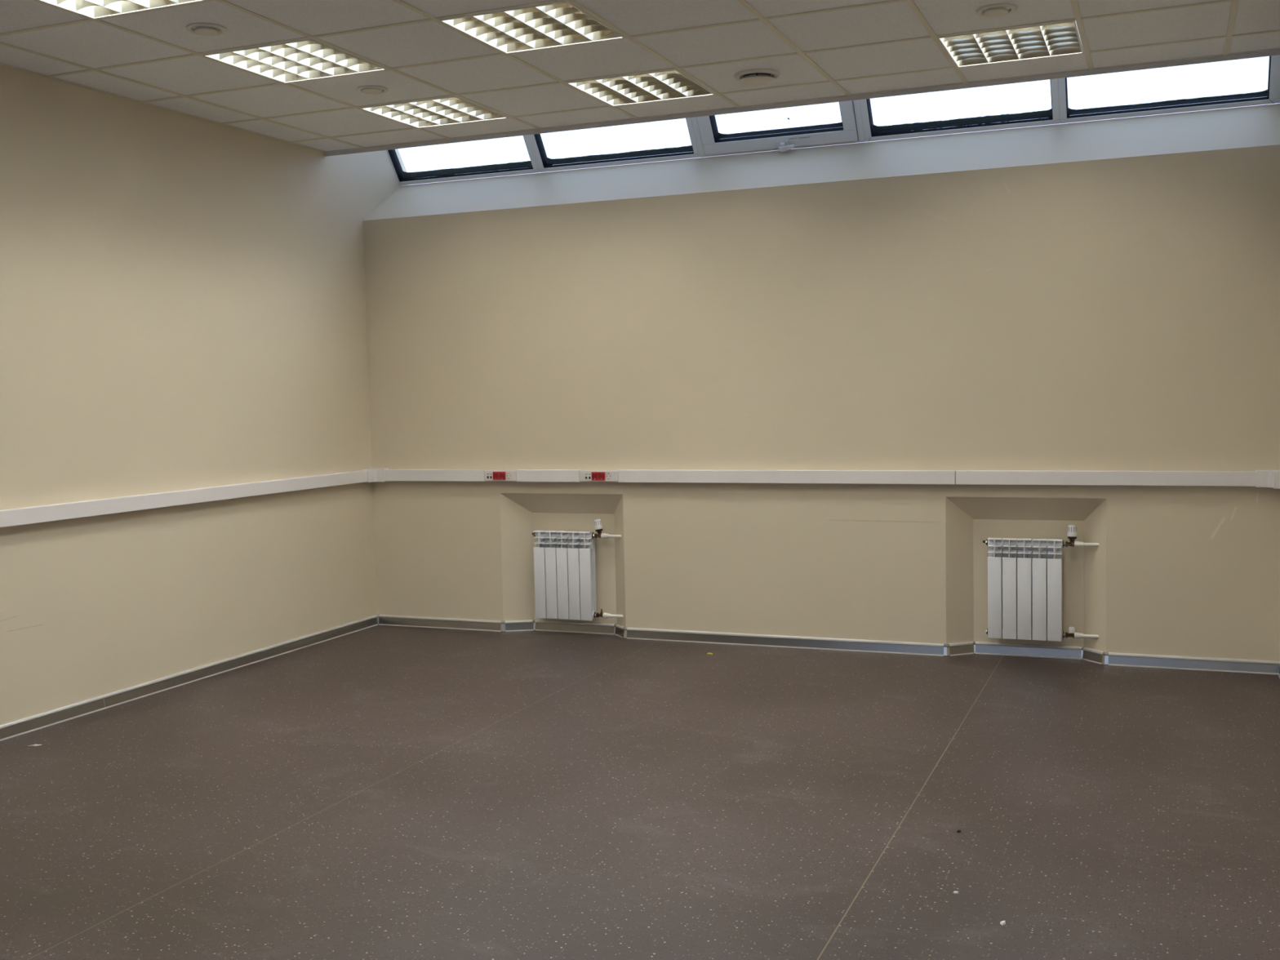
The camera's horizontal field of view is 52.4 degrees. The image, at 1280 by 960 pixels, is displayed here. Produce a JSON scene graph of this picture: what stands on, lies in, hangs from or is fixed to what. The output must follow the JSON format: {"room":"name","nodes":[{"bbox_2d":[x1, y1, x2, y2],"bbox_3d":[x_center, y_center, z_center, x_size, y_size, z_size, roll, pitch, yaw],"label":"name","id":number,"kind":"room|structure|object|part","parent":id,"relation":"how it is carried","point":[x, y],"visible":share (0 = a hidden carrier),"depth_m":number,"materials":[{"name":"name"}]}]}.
{"room":"empty office room","nodes":[
{"label":"empty office room","id":0,"kind":"room"},
{"bbox_2d":[0,64,407,724],"bbox_3d":[-3.376,-0.839,4.721,0.120,4.371,9.274,0,4,22],"label":"wall","id":1,"kind":"structure","parent":0,"point":[183,305],"depth_m":6.80,"materials":[{"name":"beige paint"}]},
{"bbox_2d":[0,470,367,527],"bbox_3d":[-3.374,0.270,4.515,0.049,0.075,8.480,0,4,22],"label":"duct","id":2,"kind":"object","parent":1,"relation":"attached to","point":[55,512],"visible":1,"depth_m":6.73,"materials":[{"name":"plastic"}]},
{"bbox_2d":[0,614,377,741],"bbox_3d":[-3.353,1.224,4.624,0.017,0.066,8.580,0,4,22],"label":"baseboard","id":3,"kind":"structure","parent":1,"relation":"attached to","point":[10,730],"depth_m":6.81,"materials":[{"name":"plastic"}]},
{"bbox_2d":[0,625,1279,959],"bbox_3d":[-0.831,1.313,3.708,5.620,0.100,9.020,0,4,22],"label":"floor","id":4,"kind":"structure","parent":0,"point":[377,792],"depth_m":4.67,"materials":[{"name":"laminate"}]},
{"bbox_2d":[0,0,1279,156],"bbox_3d":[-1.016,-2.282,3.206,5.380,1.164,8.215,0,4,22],"label":"ceiling","id":5,"kind":"structure","parent":0,"point":[823,51],"depth_m":5.86,"materials":[{"name":"tile"}]},
{"bbox_2d":[39,0,205,18],"bbox_3d":[-2.004,-1.854,4.774,0.573,0.103,0.573,0,4,22],"label":"ceiling light","id":6,"kind":"object","parent":5,"relation":"attached to","point":[94,9],"visible":1,"depth_m":5.04,"materials":[{"name":"beige metal"}]},
{"bbox_3d":[-1.968,-1.833,4.862,0.560,0.040,0.019,0,4,22],"label":"cross blade","id":7,"kind":"part","parent":6,"relation":"part of","materials":[{"name":"beige metal"}]},
{"bbox_3d":[-1.933,-1.840,4.948,0.560,0.040,0.019,0,4,22],"label":"cross blade","id":8,"kind":"part","parent":6,"relation":"part of","materials":[{"name":"beige metal"}]},
{"bbox_3d":[-1.900,-1.846,5.030,0.560,0.040,0.009,0,4,22],"label":"cross blade","id":9,"kind":"part","parent":6,"relation":"part of","materials":[{"name":"beige metal"}]},
{"bbox_2d":[186,22,226,35],"bbox_3d":[-1.777,-1.851,5.331,0.160,0.039,0.160,0,4,22],"label":"air vent","id":10,"kind":"object","parent":5,"relation":"attached to","point":[203,28],"visible":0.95,"depth_m":5.30,"materials":[{"name":"plastic"}]},
{"bbox_2d":[203,39,386,83],"bbox_3d":[-1.552,-1.938,5.883,0.573,0.103,0.573,0,4,22],"label":"ceiling light","id":11,"kind":"object","parent":5,"relation":"attached to","point":[308,59],"visible":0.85,"depth_m":5.93,"materials":[{"name":"beige metal"}]},
{"bbox_3d":[-1.621,-1.898,5.712,0.560,0.040,0.019,0,4,22],"label":"cross blade","id":12,"kind":"part","parent":11,"relation":"part of","materials":[{"name":"beige metal"}]},
{"bbox_3d":[-1.586,-1.905,5.798,0.560,0.040,0.019,0,4,22],"label":"cross blade","id":13,"kind":"part","parent":11,"relation":"part of","materials":[{"name":"beige metal"}]},
{"bbox_3d":[-1.551,-1.911,5.884,0.560,0.040,0.019,0,4,22],"label":"cross blade","id":14,"kind":"part","parent":11,"relation":"part of","materials":[{"name":"beige metal"}]},
{"bbox_3d":[-1.516,-1.917,5.971,0.560,0.040,0.019,0,4,22],"label":"cross blade","id":15,"kind":"part","parent":11,"relation":"part of","materials":[{"name":"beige metal"}]},
{"bbox_3d":[-1.481,-1.924,6.057,0.560,0.040,0.019,0,4,22],"label":"cross blade","id":16,"kind":"part","parent":11,"relation":"part of","materials":[{"name":"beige metal"}]},
{"bbox_3d":[-1.448,-1.930,6.138,0.560,0.040,0.009,0,4,22],"label":"cross blade","id":17,"kind":"part","parent":11,"relation":"part of","materials":[{"name":"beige metal"}]},
{"bbox_2d":[356,85,387,93],"bbox_3d":[-1.325,-1.937,6.440,0.152,0.034,0.152,0,4,22],"label":"air vent","id":18,"kind":"object","parent":5,"relation":"attached to","point":[366,89],"visible":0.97,"depth_m":6.41,"materials":[{"name":"plastic"}]},
{"bbox_2d":[360,96,507,128],"bbox_3d":[-1.100,-2.022,6.991,0.573,0.103,0.573,0,4,22],"label":"ceiling light","id":19,"kind":"object","parent":5,"relation":"attached to","point":[453,109],"visible":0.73,"depth_m":7.05,"materials":[{"name":"metal"}]},
{"bbox_3d":[-1.169,-1.982,6.820,0.560,0.040,0.019,0,4,22],"label":"cross blade","id":20,"kind":"part","parent":19,"relation":"part of","materials":[{"name":"beige metal"}]},
{"bbox_3d":[-1.134,-1.988,6.907,0.560,0.040,0.019,0,4,22],"label":"cross blade","id":21,"kind":"part","parent":19,"relation":"part of","materials":[{"name":"beige metal"}]},
{"bbox_3d":[-1.099,-1.995,6.993,0.560,0.040,0.019,0,4,22],"label":"cross blade","id":22,"kind":"part","parent":19,"relation":"part of","materials":[{"name":"beige metal"}]},
{"bbox_3d":[-1.064,-2.002,7.079,0.560,0.040,0.019,0,4,22],"label":"cross blade","id":23,"kind":"part","parent":19,"relation":"part of","materials":[{"name":"beige metal"}]},
{"bbox_3d":[-1.029,-2.008,7.165,0.560,0.040,0.019,0,4,22],"label":"cross blade","id":24,"kind":"part","parent":19,"relation":"part of","materials":[{"name":"beige metal"}]},
{"bbox_3d":[-0.996,-2.014,7.247,0.560,0.040,0.009,0,4,22],"label":"cross blade","id":25,"kind":"part","parent":19,"relation":"part of","materials":[{"name":"beige metal"}]},
{"bbox_2d":[440,0,624,53],"bbox_3d":[-0.440,-1.932,5.430,0.573,0.103,0.573,0,4,22],"label":"ceiling light","id":26,"kind":"object","parent":5,"relation":"attached to","point":[561,24],"visible":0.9,"depth_m":5.48,"materials":[{"name":"beige metal"}]},
{"bbox_3d":[-0.510,-1.892,5.259,0.560,0.040,0.019,0,4,22],"label":"cross blade","id":27,"kind":"part","parent":26,"relation":"part of","materials":[{"name":"beige metal"}]},
{"bbox_3d":[-0.475,-1.899,5.345,0.560,0.040,0.019,0,4,22],"label":"cross blade","id":28,"kind":"part","parent":26,"relation":"part of","materials":[{"name":"beige metal"}]},
{"bbox_3d":[-0.440,-1.905,5.432,0.560,0.040,0.019,0,4,22],"label":"cross blade","id":29,"kind":"part","parent":26,"relation":"part of","materials":[{"name":"beige metal"}]},
{"bbox_3d":[-0.405,-1.911,5.518,0.560,0.040,0.019,0,4,22],"label":"cross blade","id":30,"kind":"part","parent":26,"relation":"part of","materials":[{"name":"beige metal"}]},
{"bbox_3d":[-0.369,-1.918,5.604,0.560,0.040,0.019,0,4,22],"label":"cross blade","id":31,"kind":"part","parent":26,"relation":"part of","materials":[{"name":"beige metal"}]},
{"bbox_3d":[-0.336,-1.924,5.686,0.560,0.040,0.009,0,4,22],"label":"cross blade","id":32,"kind":"part","parent":26,"relation":"part of","materials":[{"name":"beige metal"}]},
{"bbox_2d":[566,69,715,106],"bbox_3d":[0.012,-2.017,6.538,0.573,0.103,0.573,0,4,22],"label":"ceiling light","id":33,"kind":"object","parent":5,"relation":"attached to","point":[666,85],"visible":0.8,"depth_m":6.60,"materials":[{"name":"beige metal"}]},
{"bbox_3d":[-0.058,-1.976,6.368,0.560,0.040,0.019,0,4,22],"label":"cross blade","id":34,"kind":"part","parent":33,"relation":"part of","materials":[{"name":"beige metal"}]},
{"bbox_3d":[-0.023,-1.982,6.454,0.560,0.040,0.019,0,4,22],"label":"cross blade","id":35,"kind":"part","parent":33,"relation":"part of","materials":[{"name":"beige metal"}]},
{"bbox_3d":[0.012,-1.989,6.540,0.560,0.040,0.019,0,4,22],"label":"cross blade","id":36,"kind":"part","parent":33,"relation":"part of","materials":[{"name":"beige metal"}]},
{"bbox_3d":[0.047,-1.996,6.626,0.560,0.040,0.019,0,4,22],"label":"cross blade","id":37,"kind":"part","parent":33,"relation":"part of","materials":[{"name":"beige metal"}]},
{"bbox_3d":[0.083,-2.002,6.712,0.560,0.040,0.019,0,4,22],"label":"cross blade","id":38,"kind":"part","parent":33,"relation":"part of","materials":[{"name":"beige metal"}]},
{"bbox_3d":[0.116,-2.008,6.794,0.560,0.040,0.009,0,4,22],"label":"cross blade","id":39,"kind":"part","parent":33,"relation":"part of","materials":[{"name":"beige metal"}]},
{"bbox_2d":[733,68,780,85],"bbox_3d":[0.568,-1.959,6.315,0.224,0.056,0.224,0,4,22],"label":"air vent","id":40,"kind":"object","parent":5,"relation":"attached to","point":[757,77],"visible":0.98,"depth_m":6.26,"materials":[{"name":"plastic"}]},
{"bbox_3d":[0.540,-2.030,7.027,5.380,0.084,0.018,0,4,22],"label":"edge trim","id":41,"kind":"part","parent":5,"relation":"part of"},
{"bbox_2d":[976,3,1016,17],"bbox_3d":[1.454,-1.919,5.308,0.160,0.039,0.160,0,4,22],"label":"air vent","id":42,"kind":"object","parent":5,"relation":"attached to","point":[993,10],"visible":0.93,"depth_m":5.28,"materials":[{"name":"plastic"}]},
{"bbox_2d":[937,20,1083,66],"bbox_3d":[1.679,-2.007,5.859,0.573,0.103,0.573,0,4,22],"label":"ceiling light","id":43,"kind":"object","parent":5,"relation":"attached to","point":[1063,38],"visible":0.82,"depth_m":5.91,"materials":[{"name":"beige metal"}]},
{"bbox_3d":[1.609,-1.967,5.689,0.560,0.040,0.019,0,4,22],"label":"cross blade","id":44,"kind":"part","parent":43,"relation":"part of","materials":[{"name":"beige metal"}]},
{"bbox_3d":[1.644,-1.974,5.775,0.560,0.040,0.019,0,4,22],"label":"cross blade","id":45,"kind":"part","parent":43,"relation":"part of","materials":[{"name":"beige metal"}]},
{"bbox_3d":[1.679,-1.980,5.861,0.560,0.040,0.019,0,4,22],"label":"cross blade","id":46,"kind":"part","parent":43,"relation":"part of","materials":[{"name":"beige metal"}]},
{"bbox_3d":[1.714,-1.986,5.947,0.560,0.040,0.019,0,4,22],"label":"cross blade","id":47,"kind":"part","parent":43,"relation":"part of","materials":[{"name":"beige metal"}]},
{"bbox_3d":[1.750,-1.993,6.033,0.560,0.040,0.019,0,4,22],"label":"cross blade","id":48,"kind":"part","parent":43,"relation":"part of","materials":[{"name":"beige metal"}]},
{"bbox_3d":[1.783,-1.999,6.115,0.560,0.040,0.009,0,4,22],"label":"cross blade","id":49,"kind":"part","parent":43,"relation":"part of","materials":[{"name":"beige metal"}]},
{"bbox_2d":[363,103,1279,661],"bbox_3d":[0.818,-0.459,7.732,5.620,3.028,0.503,0,4,22],"label":"wall","id":50,"kind":"structure","parent":0,"point":[1100,295],"depth_m":7.32,"materials":[{"name":"beige paint"}]},
{"bbox_2d":[386,134,539,185],"bbox_3d":[-1.275,-2.491,8.296,1.057,1.040,0.764,0,4,22],"label":"window","id":51,"kind":"structure","parent":50,"relation":"in","point":[404,178],"depth_m":8.65,"materials":[{"name":"white plastic"}]},
{"bbox_2d":[532,519,622,620],"bbox_3d":[-0.385,0.549,8.072,0.614,0.624,0.107,0,4,22],"label":"radiator","id":52,"kind":"object","parent":50,"relation":"attached to","point":[565,570],"visible":1,"depth_m":8.05,"materials":[{"name":"metal"}]},
{"bbox_2d":[528,117,700,172],"bbox_3d":[-0.275,-2.486,7.888,1.103,1.040,0.764,0,4,22],"label":"window","id":53,"kind":"structure","parent":50,"relation":"in","point":[544,164],"depth_m":8.25,"materials":[{"name":"white plastic"}]},
{"bbox_3d":[-0.271,-2.477,7.893,1.023,0.940,0.666,0,4,22],"label":"glass pane","id":54,"kind":"part","parent":53,"relation":"part of","materials":[{"name":"clear glass"}]},
{"bbox_2d":[691,99,865,157],"bbox_3d":[0.710,-2.468,7.484,1.027,1.064,0.758,0,4,22],"label":"window","id":55,"kind":"structure","parent":50,"relation":"in","point":[710,143],"depth_m":7.78,"materials":[{"name":"white plastic"}]},
{"bbox_3d":[0.714,-2.473,7.490,0.788,0.839,0.594,0,4,22],"label":"glass pane","id":56,"kind":"part","parent":55,"relation":"part of","materials":[{"name":"clear glass"}]},
{"bbox_3d":[0.717,-2.479,7.496,0.797,0.895,0.669,0,4,22],"label":"dark frame","id":57,"kind":"part","parent":55,"relation":"part of","materials":[{"name":"black metal"}]},
{"bbox_3d":[0.864,-1.990,7.753,0.123,0.068,0.052,0,4,22],"label":"handle","id":58,"kind":"part","parent":55,"relation":"part of","materials":[{"name":"white plastic"}]},
{"bbox_2d":[384,469,1255,486],"bbox_3d":[0.723,-0.019,7.504,5.160,0.075,0.049,0,4,22],"label":"duct","id":59,"kind":"object","parent":50,"relation":"attached to","point":[1208,478],"visible":1,"depth_m":7.24,"materials":[{"name":"plastic"}]},
{"bbox_2d":[360,468,388,482],"bbox_3d":[-1.723,-0.030,8.458,0.130,0.085,0.130,0,4,22],"label":"cover","id":60,"kind":"object","parent":59,"relation":"attached to","point":[373,474],"visible":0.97,"depth_m":8.45,"materials":[{"name":"plastic"}]},
{"bbox_3d":[-1.319,-0.030,8.331,0.754,0.075,0.040,0,4,22],"label":"lid","id":61,"kind":"part","parent":59,"relation":"part of","materials":[{"name":"plastic"}]},
{"bbox_2d":[484,471,516,480],"bbox_3d":[-0.868,-0.028,8.143,0.221,0.062,0.040,0,4,22],"label":"outlet panel","id":62,"kind":"object","parent":59,"relation":"attached to","point":[489,475],"visible":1,"depth_m":8.12,"materials":[{"name":"plastic"}]},
{"bbox_2d":[492,471,506,479],"bbox_3d":[-0.880,-0.026,8.130,0.090,0.050,0.004,0,4,22],"label":"double socket","id":63,"kind":"object","parent":62,"relation":"attached to","point":[495,475],"depth_m":8.13,"materials":[{"name":"red plastic"}]},
{"bbox_2d":[506,472,511,479],"bbox_3d":[-0.818,-0.026,8.106,0.041,0.041,0.002,0,4,22],"label":"socket","id":64,"kind":"object","parent":62,"relation":"attached to","point":[508,475],"depth_m":8.11,"materials":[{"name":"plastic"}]},
{"bbox_3d":[-0.562,-0.026,8.023,0.432,0.075,0.040,0,4,22],"label":"lid","id":65,"kind":"part","parent":59,"relation":"part of","materials":[{"name":"plastic"}]},
{"bbox_2d":[579,471,618,481],"bbox_3d":[-0.245,-0.024,7.889,0.254,0.062,0.040,0,4,22],"label":"outlet panel","id":66,"kind":"object","parent":59,"relation":"attached to","point":[588,476],"visible":1,"depth_m":7.87,"materials":[{"name":"plastic"}]},
{"bbox_2d":[591,471,604,479],"bbox_3d":[-0.252,-0.023,7.875,0.090,0.050,0.004,0,4,22],"label":"double socket","id":67,"kind":"object","parent":66,"relation":"attached to","point":[594,475],"depth_m":7.87,"materials":[{"name":"red plastic"}]},
{"bbox_2d":[605,472,611,479],"bbox_3d":[-0.190,-0.023,7.851,0.041,0.041,0.002,0,4,22],"label":"socket","id":68,"kind":"object","parent":66,"relation":"attached to","point":[608,475],"depth_m":7.85,"materials":[{"name":"plastic"}]},
{"bbox_3d":[0.798,-0.019,7.469,1.992,0.075,0.040,0,4,22],"label":"lid","id":69,"kind":"part","parent":59,"relation":"part of","materials":[{"name":"plastic"}]},
{"bbox_3d":[2.417,-0.010,6.809,1.498,0.075,0.040,0,4,22],"label":"lid","id":70,"kind":"part","parent":59,"relation":"part of","materials":[{"name":"plastic"}]},
{"bbox_2d":[1255,470,1279,488],"bbox_3d":[3.139,-0.004,6.477,0.130,0.085,0.130,0,4,22],"label":"cover","id":71,"kind":"object","parent":59,"relation":"attached to","point":[1264,478],"visible":1,"depth_m":6.49,"materials":[{"name":"plastic"}]},
{"bbox_2d":[376,614,1279,674],"bbox_3d":[0.770,0.932,7.633,5.380,0.067,0.134,0,4,22],"label":"baseboard","id":72,"kind":"structure","parent":50,"relation":"attached to","point":[1191,663],"depth_m":7.38,"materials":[{"name":"plastic"}]},
{"bbox_2d":[859,78,1060,142],"bbox_3d":[1.692,-2.475,7.087,1.090,1.040,0.764,0,4,22],"label":"window","id":73,"kind":"structure","parent":50,"relation":"in","point":[872,132],"depth_m":7.44,"materials":[{"name":"white plastic"}]},
{"bbox_3d":[1.695,-2.466,7.092,1.006,0.940,0.666,0,4,22],"label":"glass pane","id":74,"kind":"part","parent":73,"relation":"part of","materials":[{"name":"clear glass"}]},
{"bbox_2d":[982,524,1099,641],"bbox_3d":[2.169,0.549,7.045,0.605,0.624,0.114,0,4,22],"label":"radiator","id":75,"kind":"object","parent":50,"relation":"attached to","point":[1025,586],"visible":1,"depth_m":7.03,"materials":[{"name":"metal"}]},
{"bbox_2d":[1057,54,1279,124],"bbox_3d":[2.707,-2.470,6.673,1.103,1.040,0.764,0,4,22],"label":"window","id":76,"kind":"structure","parent":50,"relation":"in","point":[1272,95],"depth_m":7.00,"materials":[{"name":"white plastic"}]},
{"bbox_3d":[2.699,-2.461,6.683,1.000,0.940,0.666,0,4,22],"label":"glass pane","id":77,"kind":"part","parent":76,"relation":"part of","materials":[{"name":"clear glass"}]}
]}

